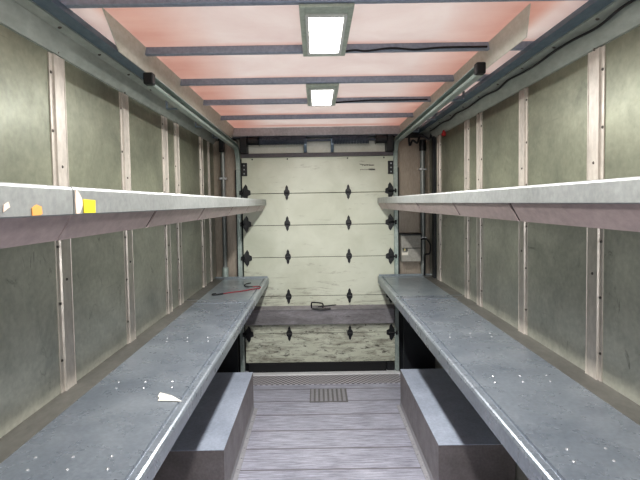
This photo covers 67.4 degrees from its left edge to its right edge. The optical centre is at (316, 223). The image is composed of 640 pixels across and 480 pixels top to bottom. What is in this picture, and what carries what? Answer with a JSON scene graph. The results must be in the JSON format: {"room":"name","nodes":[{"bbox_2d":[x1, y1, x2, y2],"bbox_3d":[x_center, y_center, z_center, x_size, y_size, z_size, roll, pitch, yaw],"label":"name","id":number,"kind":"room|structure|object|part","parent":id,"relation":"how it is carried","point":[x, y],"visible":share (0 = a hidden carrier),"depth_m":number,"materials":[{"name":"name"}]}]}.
{"room":"vehicle interior","nodes":[
{"label":"vehicle interior","id":0,"kind":"room"},
{"bbox_2d":[0,24,215,437],"bbox_3d":[-0.913,0.445,1.545,0.030,2.055,5.650,-1,3,0],"label":"wall","id":1,"kind":"structure","parent":0,"point":[29,338],"depth_m":1.85,"materials":[{"name":"metal"}]},
{"bbox_2d":[0,182,72,248],"bbox_3d":[-0.656,0.032,-0.213,0.453,0.096,2.133,-1,3,0],"label":"wall shelf","id":2,"kind":"object","parent":1,"relation":"attached to","point":[29,213],"visible":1,"depth_m":0.74,"materials":[{"name":"grey metal"}]},
{"bbox_2d":[47,52,76,392],"bbox_3d":[-0.899,-0.006,1.701,0.013,1.202,0.095,-1,3,0],"label":"wall post","id":3,"kind":"object","parent":1,"relation":"attached to","point":[56,65],"visible":0.84,"depth_m":1.69,"materials":[{"name":"metal"}]},
{"bbox_2d":[0,0,217,143],"bbox_3d":[-0.911,-0.619,1.499,0.068,0.074,5.650,-1,3,0],"label":"trim","id":4,"kind":"structure","parent":1,"relation":"attached to","point":[13,16],"depth_m":1.82,"materials":[{"name":"metal"}]},
{"bbox_2d":[0,299,254,479],"bbox_3d":[-0.658,0.644,1.026,0.473,0.054,4.555,-1,3,0],"label":"shelf","id":5,"kind":"object","parent":1,"relation":"attached to","point":[112,424],"visible":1,"depth_m":1.56,"materials":[{"name":"metal"}]},
{"bbox_2d":[158,392,180,400],"bbox_3d":[-0.507,0.590,1.621,0.124,0.001,0.052,1,3,30],"label":"scrap","id":6,"kind":"object","parent":5,"relation":"on","point":[162,396],"visible":1,"depth_m":1.63,"materials":[{"name":"white paper"}]},
{"bbox_2d":[119,92,135,343],"bbox_3d":[-0.899,-0.027,2.285,0.013,1.193,0.090,-1,3,0],"label":"wall post","id":7,"kind":"object","parent":1,"relation":"attached to","point":[123,98],"visible":0.87,"depth_m":2.28,"materials":[{"name":"metal"}]},
{"bbox_2d":[32,0,227,135],"bbox_3d":[-0.838,-0.686,1.496,0.095,0.043,5.650,-1,3,0],"label":"trim","id":8,"kind":"structure","parent":1,"relation":"attached to","point":[56,8],"depth_m":1.68,"materials":[{"name":"metal"}]},
{"bbox_2d":[57,186,265,239],"bbox_3d":[-0.658,-0.087,2.497,0.453,0.096,3.283,-1,3,0],"label":"wall shelf","id":9,"kind":"object","parent":1,"relation":"attached to","point":[96,211],"visible":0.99,"depth_m":1.18,"materials":[{"name":"grey metal"}]},
{"bbox_2d":[161,115,172,313],"bbox_3d":[-0.900,-0.066,2.884,0.013,1.218,0.090,-1,3,0],"label":"wall post","id":10,"kind":"object","parent":1,"relation":"attached to","point":[164,131],"visible":0.92,"depth_m":2.87,"materials":[{"name":"metal"}]},
{"bbox_2d":[173,122,183,304],"bbox_3d":[-0.900,-0.062,3.130,0.013,1.189,0.085,-1,3,0],"label":"wall post","id":11,"kind":"object","parent":1,"relation":"attached to","point":[175,125],"visible":0.88,"depth_m":3.12,"materials":[{"name":"metal"}]},
{"bbox_2d":[199,137,205,286],"bbox_3d":[-0.900,-0.102,3.788,0.013,1.213,0.090,-1,3,0],"label":"wall post","id":12,"kind":"object","parent":1,"relation":"attached to","point":[200,138],"visible":0.91,"depth_m":3.78,"materials":[{"name":"metal"}]},
{"bbox_2d":[207,141,212,281],"bbox_3d":[-0.901,-0.099,4.049,0.011,1.182,0.035,-1,3,0],"label":"wall post","id":13,"kind":"object","parent":1,"relation":"attached to","point":[208,150],"visible":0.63,"depth_m":4.04,"materials":[{"name":"metal"}]},
{"bbox_2d":[187,276,268,305],"bbox_3d":[-0.660,0.518,3.780,0.473,0.065,0.943,-1,3,0],"label":"workbench","id":14,"kind":"object","parent":1,"relation":"attached to","point":[218,285],"visible":0.86,"depth_m":3.73,"materials":[{"name":"metal"}]},
{"bbox_2d":[212,283,260,295],"bbox_3d":[-0.565,0.498,3.661,0.214,0.011,0.542,0,3,23],"label":"cord","id":15,"kind":"object","parent":14,"relation":"on","point":[213,294],"visible":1,"depth_m":3.58,"materials":[{"name":"red rubber"}]},
{"bbox_3d":[-0.560,0.502,3.589,0.315,0.007,0.018,-3,3,-40],"label":"cord","id":16,"kind":"part","parent":15,"relation":"part of","materials":[{"name":"red rubber"}]},
{"bbox_2d":[216,316,434,372],"bbox_3d":[0.065,0.936,4.155,1.910,0.815,0.020,-1,3,0],"label":"trim","id":17,"kind":"structure","parent":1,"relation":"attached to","point":[416,355],"depth_m":4.15,"materials":[{"name":"black metal"}]},
{"bbox_2d":[213,138,429,276],"bbox_3d":[0.048,-0.138,4.288,1.970,1.220,0.040,-1,3,0],"label":"wall","id":18,"kind":"structure","parent":0,"point":[408,156],"depth_m":4.26,"materials":[{"name":"beige wood"}]},
{"bbox_2d":[143,72,244,371],"bbox_3d":[-0.733,0.329,3.149,0.150,2.117,2.284,-1,3,0],"label":"door track","id":19,"kind":"object","parent":18,"relation":"attached to","point":[150,80],"visible":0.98,"depth_m":3.27,"materials":[{"name":"grey metal"}]},
{"bbox_2d":[239,151,397,372],"bbox_3d":[0.019,0.352,4.250,1.376,1.955,0.098,-1,3,0],"label":"door","id":20,"kind":"structure","parent":19,"relation":"attached to","point":[323,307],"depth_m":4.26,"materials":[{"name":"paint"}]},
{"bbox_3d":[0.030,0.824,4.269,1.315,0.130,0.047,-1,2,0],"label":"bumper rail","id":21,"kind":"part","parent":20,"relation":"part of","materials":[{"name":"grey metal"}]},
{"bbox_3d":[0.059,0.723,4.239,0.226,0.075,0.044,-1,2,0],"label":"handle","id":22,"kind":"part","parent":20,"relation":"part of","materials":[{"name":"black metal"}]},
{"bbox_2d":[219,140,228,276],"bbox_3d":[-0.817,-0.132,4.227,0.060,1.200,0.065,-1,3,0],"label":"pipe","id":23,"kind":"object","parent":18,"relation":"attached to","point":[225,270],"visible":0.88,"depth_m":4.21,"materials":[{"name":"metal"}]},
{"bbox_2d":[237,137,394,158],"bbox_3d":[0.004,-0.688,4.284,1.430,0.200,0.040,-1,3,0],"label":"trim","id":24,"kind":"structure","parent":18,"relation":"attached to","point":[316,146],"depth_m":4.26,"materials":[{"name":"grey metal"}]},
{"bbox_2d":[240,134,393,153],"bbox_3d":[-0.001,-0.700,4.195,1.330,0.153,0.137,-1,3,0],"label":"shaft","id":25,"kind":"object","parent":18,"relation":"attached to","point":[388,140],"visible":0.98,"depth_m":4.14,"materials":[{"name":"paint"}]},
{"bbox_3d":[-0.636,-0.680,4.204,0.060,0.132,0.120,-1,2,0],"label":"plate","id":26,"kind":"part","parent":25,"relation":"part of","materials":[{"name":"black metal"}]},
{"bbox_3d":[0.634,-0.700,4.204,0.060,0.132,0.120,-1,2,0],"label":"plate","id":27,"kind":"part","parent":25,"relation":"part of","materials":[{"name":"black metal"}]},
{"bbox_2d":[238,312,402,371],"bbox_3d":[0.064,0.903,4.334,1.970,0.865,0.040,-1,3,0],"label":"trim","id":28,"kind":"structure","parent":18,"relation":"attached to","point":[401,315],"depth_m":4.32,"materials":[{"name":"grey metal"}]},
{"bbox_2d":[218,128,423,370],"bbox_3d":[0.053,0.222,4.361,1.970,2.225,0.025,-1,3,0],"label":"trim","id":29,"kind":"structure","parent":18,"relation":"attached to","point":[413,135],"depth_m":4.33,"materials":[{"name":"grey metal"}]},
{"bbox_2d":[399,233,421,261],"bbox_3d":[0.824,0.205,4.225,0.175,0.245,0.113,-1,3,0],"label":"control box","id":30,"kind":"object","parent":18,"relation":"attached to","point":[410,243],"visible":1,"depth_m":4.18,"materials":[{"name":"grey paint"}]},
{"bbox_3d":[0.822,0.091,4.220,0.175,0.015,0.113,-1,2,0],"label":"lid","id":31,"kind":"part","parent":30,"relation":"part of","materials":[{"name":"black metal"}]},
{"bbox_2d":[421,238,430,274],"bbox_3d":[0.953,0.288,4.174,0.107,0.328,0.030,1,3,43],"label":"cable","id":32,"kind":"object","parent":30,"relation":"attached to","point":[422,238],"visible":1,"depth_m":4.17,"materials":[{"name":"black rubber"}]},
{"bbox_2d":[418,139,426,273],"bbox_3d":[0.933,-0.147,4.227,0.060,1.175,0.067,-1,3,0],"label":"pipe","id":33,"kind":"object","parent":18,"relation":"attached to","point":[422,143],"visible":0.8,"depth_m":4.21,"materials":[{"name":"metal"}]},
{"bbox_2d":[393,62,485,370],"bbox_3d":[0.758,0.305,3.169,0.150,2.117,2.244,-1,3,0],"label":"door track","id":34,"kind":"object","parent":18,"relation":"attached to","point":[475,73],"visible":0.97,"depth_m":3.40,"materials":[{"name":"grey metal"}]},
{"bbox_2d":[69,0,588,127],"bbox_3d":[0.039,-0.729,1.495,1.800,0.004,5.650,-1,3,0],"label":"ceiling","id":35,"kind":"structure","parent":0,"point":[452,21],"depth_m":1.97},
{"bbox_2d":[102,8,233,137],"bbox_3d":[-0.725,-0.730,2.878,0.026,0.087,2.565,-1,3,0],"label":"panel","id":36,"kind":"object","parent":35,"relation":"attached to","point":[130,47],"visible":0.79,"depth_m":2.17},
{"bbox_2d":[230,126,400,139],"bbox_3d":[0.012,-0.801,4.224,1.530,0.086,0.130,-1,3,0],"label":"header beam","id":37,"kind":"structure","parent":35,"relation":"attached to","point":[309,132],"depth_m":4.16,"materials":[{"name":"metal"}]},
{"bbox_2d":[59,0,577,7],"bbox_3d":[0.039,-0.713,1.515,1.736,0.030,0.030,-1,3,0],"label":"bow","id":38,"kind":"object","parent":35,"relation":"attached to","point":[68,3],"visible":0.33,"depth_m":1.51,"materials":[{"name":"metal"}]},
{"bbox_2d":[306,83,338,105],"bbox_3d":[0.030,-0.754,2.802,0.176,0.042,0.535,-1,3,0],"label":"ceiling light","id":39,"kind":"object","parent":35,"relation":"attached to","point":[325,94],"visible":0.98,"depth_m":2.72,"materials":[{"name":"paint"}]},
{"bbox_2d":[312,90,332,104],"bbox_3d":[0.030,-0.742,2.823,0.116,0.008,0.415,-1,2,0],"label":"diffuser","id":40,"kind":"object","parent":39,"relation":"attached to","point":[319,97],"depth_m":2.80,"materials":[{"name":"white plastic"}]},
{"bbox_2d":[299,3,353,56],"bbox_3d":[0.031,-0.710,1.773,0.176,0.042,0.515,-1,3,0],"label":"ceiling light","id":41,"kind":"object","parent":35,"relation":"attached to","point":[325,27],"visible":1,"depth_m":1.69,"materials":[{"name":"paint"}]},
{"bbox_2d":[309,17,343,52],"bbox_3d":[0.031,-0.697,1.781,0.116,0.008,0.380,-1,2,0],"label":"diffuser","id":42,"kind":"object","parent":41,"relation":"attached to","point":[326,34],"depth_m":1.76,"materials":[{"name":"white plastic"}]},
{"bbox_2d":[220,112,437,119],"bbox_3d":[0.037,-0.803,3.593,1.736,0.030,0.030,-1,3,0],"label":"bow","id":43,"kind":"object","parent":35,"relation":"attached to","point":[362,115],"visible":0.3,"depth_m":3.58,"materials":[{"name":"metal"}]},
{"bbox_2d":[203,96,459,105],"bbox_3d":[0.038,-0.779,3.044,1.736,0.030,0.030,-1,3,0],"label":"bow","id":44,"kind":"object","parent":35,"relation":"attached to","point":[293,100],"visible":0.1,"depth_m":3.03,"materials":[{"name":"metal"}]},
{"bbox_2d":[336,99,427,102],"bbox_3d":[0.405,-0.774,3.025,0.585,0.019,0.009,-1,3,0],"label":"cable","id":45,"kind":"object","parent":44,"relation":"attached to","point":[373,99],"visible":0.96,"depth_m":3.02,"materials":[{"name":"black rubber"}]},
{"bbox_2d":[180,74,488,85],"bbox_3d":[0.038,-0.757,2.534,1.736,0.030,0.030,-1,3,0],"label":"bow","id":46,"kind":"object","parent":35,"relation":"attached to","point":[410,78],"visible":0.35,"depth_m":2.52,"materials":[{"name":"metal"}]},
{"bbox_2d":[145,41,533,55],"bbox_3d":[0.038,-0.735,2.019,1.736,0.030,0.030,-1,3,0],"label":"bow","id":47,"kind":"object","parent":35,"relation":"attached to","point":[257,49],"visible":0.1,"depth_m":2.00,"materials":[{"name":"metal"}]},
{"bbox_2d":[346,46,486,51],"bbox_3d":[0.411,-0.727,1.998,0.596,0.019,0.014,-1,3,0],"label":"cable","id":48,"kind":"object","parent":47,"relation":"attached to","point":[439,47],"visible":0.95,"depth_m":1.99,"materials":[{"name":"black rubber"}]},
{"bbox_2d":[399,3,530,130],"bbox_3d":[0.728,-0.754,2.888,0.024,0.087,2.545,-1,3,0],"label":"panel","id":49,"kind":"object","parent":35,"relation":"attached to","point":[515,31],"visible":0.71,"depth_m":1.95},
{"bbox_2d":[238,371,425,479],"bbox_3d":[0.073,1.486,1.601,2.010,0.060,5.670,-1,3,0],"label":"floor","id":50,"kind":"structure","parent":0,"point":[364,437],"depth_m":3.11,"materials":[{"name":"grey wood"}]},
{"bbox_2d":[153,372,257,479],"bbox_3d":[-0.661,1.266,2.999,0.442,0.280,1.132,-1,3,0],"label":"wheel well","id":51,"kind":"object","parent":50,"relation":"on","point":[212,444],"visible":0.88,"depth_m":2.70,"materials":[{"name":"metal"}]},
{"bbox_3d":[-0.676,1.292,2.445,0.404,0.276,0.004,-1,2,0],"label":"panel","id":52,"kind":"part","parent":51,"relation":"part of","materials":[{"name":"grey metal"}]},
{"bbox_3d":[-0.678,1.128,2.997,0.412,0.004,1.123,-1,2,0],"label":"plate","id":53,"kind":"part","parent":51,"relation":"part of","materials":[{"name":"grey metal"}]},
{"bbox_3d":[-0.472,1.265,3.004,0.004,0.276,1.122,-1,2,0],"label":"panel","id":54,"kind":"part","parent":51,"relation":"part of","materials":[{"name":"grey metal"}]},
{"bbox_2d":[247,369,399,375],"bbox_3d":[0.051,1.333,4.290,1.380,0.012,0.105,-1,3,0],"label":"trim","id":55,"kind":"structure","parent":50,"relation":"on","point":[394,371],"depth_m":4.26,"materials":[{"name":"silver metal"}]},
{"bbox_2d":[253,374,399,385],"bbox_3d":[0.061,1.342,4.133,1.320,0.006,0.202,-1,3,0],"label":"trim","id":56,"kind":"structure","parent":50,"relation":"on","point":[365,378],"depth_m":4.12,"materials":[{"name":"grey metal"}]},
{"bbox_2d":[310,388,347,402],"bbox_3d":[0.093,1.356,3.803,0.295,0.006,0.268,-1,3,0],"label":"floor plate","id":57,"kind":"object","parent":50,"relation":"on","point":[326,394],"visible":1,"depth_m":3.79,"materials":[{"name":"metal"}]},
{"bbox_2d":[397,368,515,479],"bbox_3d":[0.808,1.242,3.013,0.428,0.280,1.130,-1,3,0],"label":"wheel well","id":58,"kind":"object","parent":50,"relation":"on","point":[448,437],"visible":0.87,"depth_m":2.67,"materials":[{"name":"metal"}]},
{"bbox_3d":[0.626,1.247,3.018,0.004,0.276,1.120,-1,2,0],"label":"panel","id":59,"kind":"part","parent":58,"relation":"part of","materials":[{"name":"grey metal"}]},
{"bbox_3d":[0.820,1.104,3.011,0.398,0.004,1.121,-1,2,0],"label":"plate","id":60,"kind":"part","parent":58,"relation":"part of","materials":[{"name":"grey metal"}]},
{"bbox_3d":[0.823,1.268,2.460,0.390,0.276,0.004,-1,2,0],"label":"panel","id":61,"kind":"part","parent":58,"relation":"part of","materials":[{"name":"grey metal"}]},
{"bbox_2d":[429,26,639,479],"bbox_3d":[1.027,0.414,1.545,0.030,2.055,5.650,-1,3,0],"label":"wall","id":62,"kind":"structure","parent":0,"point":[557,103],"depth_m":1.99,"materials":[{"name":"metal"}]},
{"bbox_2d":[378,273,461,303],"bbox_3d":[0.776,0.500,3.796,0.473,0.075,0.913,-1,3,0],"label":"workbench","id":63,"kind":"object","parent":62,"relation":"attached to","point":[393,285],"visible":0.89,"depth_m":3.73,"materials":[{"name":"metal"}]},
{"bbox_2d":[408,130,431,145],"bbox_3d":[0.882,-0.734,4.093,0.209,0.133,0.058,-1,3,0],"label":"cable","id":64,"kind":"object","parent":62,"relation":"attached to","point":[420,135],"visible":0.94,"depth_m":4.09,"materials":[{"name":"black rubber"}]},
{"bbox_2d":[432,136,436,277],"bbox_3d":[0.993,-0.136,4.064,0.020,1.195,0.070,-1,3,0],"label":"post","id":65,"kind":"object","parent":62,"relation":"attached to","point":[434,249],"visible":0.71,"depth_m":4.04,"materials":[{"name":"black metal"}]},
{"bbox_2d":[437,135,441,280],"bbox_3d":[0.997,-0.126,3.909,0.013,1.189,0.100,-1,3,0],"label":"wall post","id":66,"kind":"object","parent":62,"relation":"attached to","point":[439,216],"visible":0.83,"depth_m":3.90,"materials":[{"name":"metal"}]},
{"bbox_2d":[464,119,469,298],"bbox_3d":[0.997,-0.104,3.189,0.013,1.208,0.085,-1,3,0],"label":"wall post","id":67,"kind":"object","parent":62,"relation":"attached to","point":[467,122],"visible":0.9,"depth_m":3.18,"materials":[{"name":"metal"}]},
{"bbox_2d":[476,112,482,306],"bbox_3d":[0.997,-0.083,2.945,0.013,1.188,0.085,-1,3,0],"label":"wall post","id":68,"kind":"object","parent":62,"relation":"attached to","point":[479,117],"visible":0.91,"depth_m":2.93,"materials":[{"name":"metal"}]},
{"bbox_2d":[377,176,639,231],"bbox_3d":[0.757,-0.063,1.454,0.451,0.096,5.470,-1,3,0],"label":"wall shelf","id":69,"kind":"object","parent":62,"relation":"attached to","point":[613,203],"visible":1,"depth_m":1.11,"materials":[{"name":"grey metal"}]},
{"bbox_2d":[414,0,613,132],"bbox_3d":[0.916,-0.714,1.496,0.095,0.043,5.650,-1,3,0],"label":"trim","id":70,"kind":"structure","parent":62,"relation":"attached to","point":[590,7],"depth_m":1.97,"materials":[{"name":"metal"}]},
{"bbox_2d":[395,295,639,479],"bbox_3d":[0.778,0.626,1.041,0.473,0.064,4.585,-1,3,0],"label":"shelf","id":71,"kind":"object","parent":62,"relation":"attached to","point":[556,421],"visible":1,"depth_m":1.60,"materials":[{"name":"metal"}]},
{"bbox_2d":[518,87,527,334],"bbox_3d":[0.998,-0.068,2.325,0.013,1.211,0.085,-1,3,0],"label":"wall post","id":72,"kind":"object","parent":62,"relation":"attached to","point":[523,94],"visible":0.94,"depth_m":2.32,"materials":[{"name":"metal"}]},
{"bbox_2d":[419,0,639,140],"bbox_3d":[0.991,-0.649,1.499,0.068,0.074,5.650,-1,3,0],"label":"trim","id":73,"kind":"structure","parent":62,"relation":"attached to","point":[627,19],"depth_m":1.93,"materials":[{"name":"metal"}]},
{"bbox_2d":[430,0,635,130],"bbox_3d":[0.947,-0.707,2.447,0.015,0.021,3.151,-1,3,0],"label":"wire","id":74,"kind":"object","parent":62,"relation":"attached to","point":[630,1],"visible":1,"depth_m":1.90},
{"bbox_2d":[585,45,605,381],"bbox_3d":[0.998,-0.030,1.726,0.013,1.189,0.095,-1,3,0],"label":"wall post","id":75,"kind":"object","parent":62,"relation":"attached to","point":[594,237],"visible":0.83,"depth_m":1.72,"materials":[{"name":"metal"}]}
]}

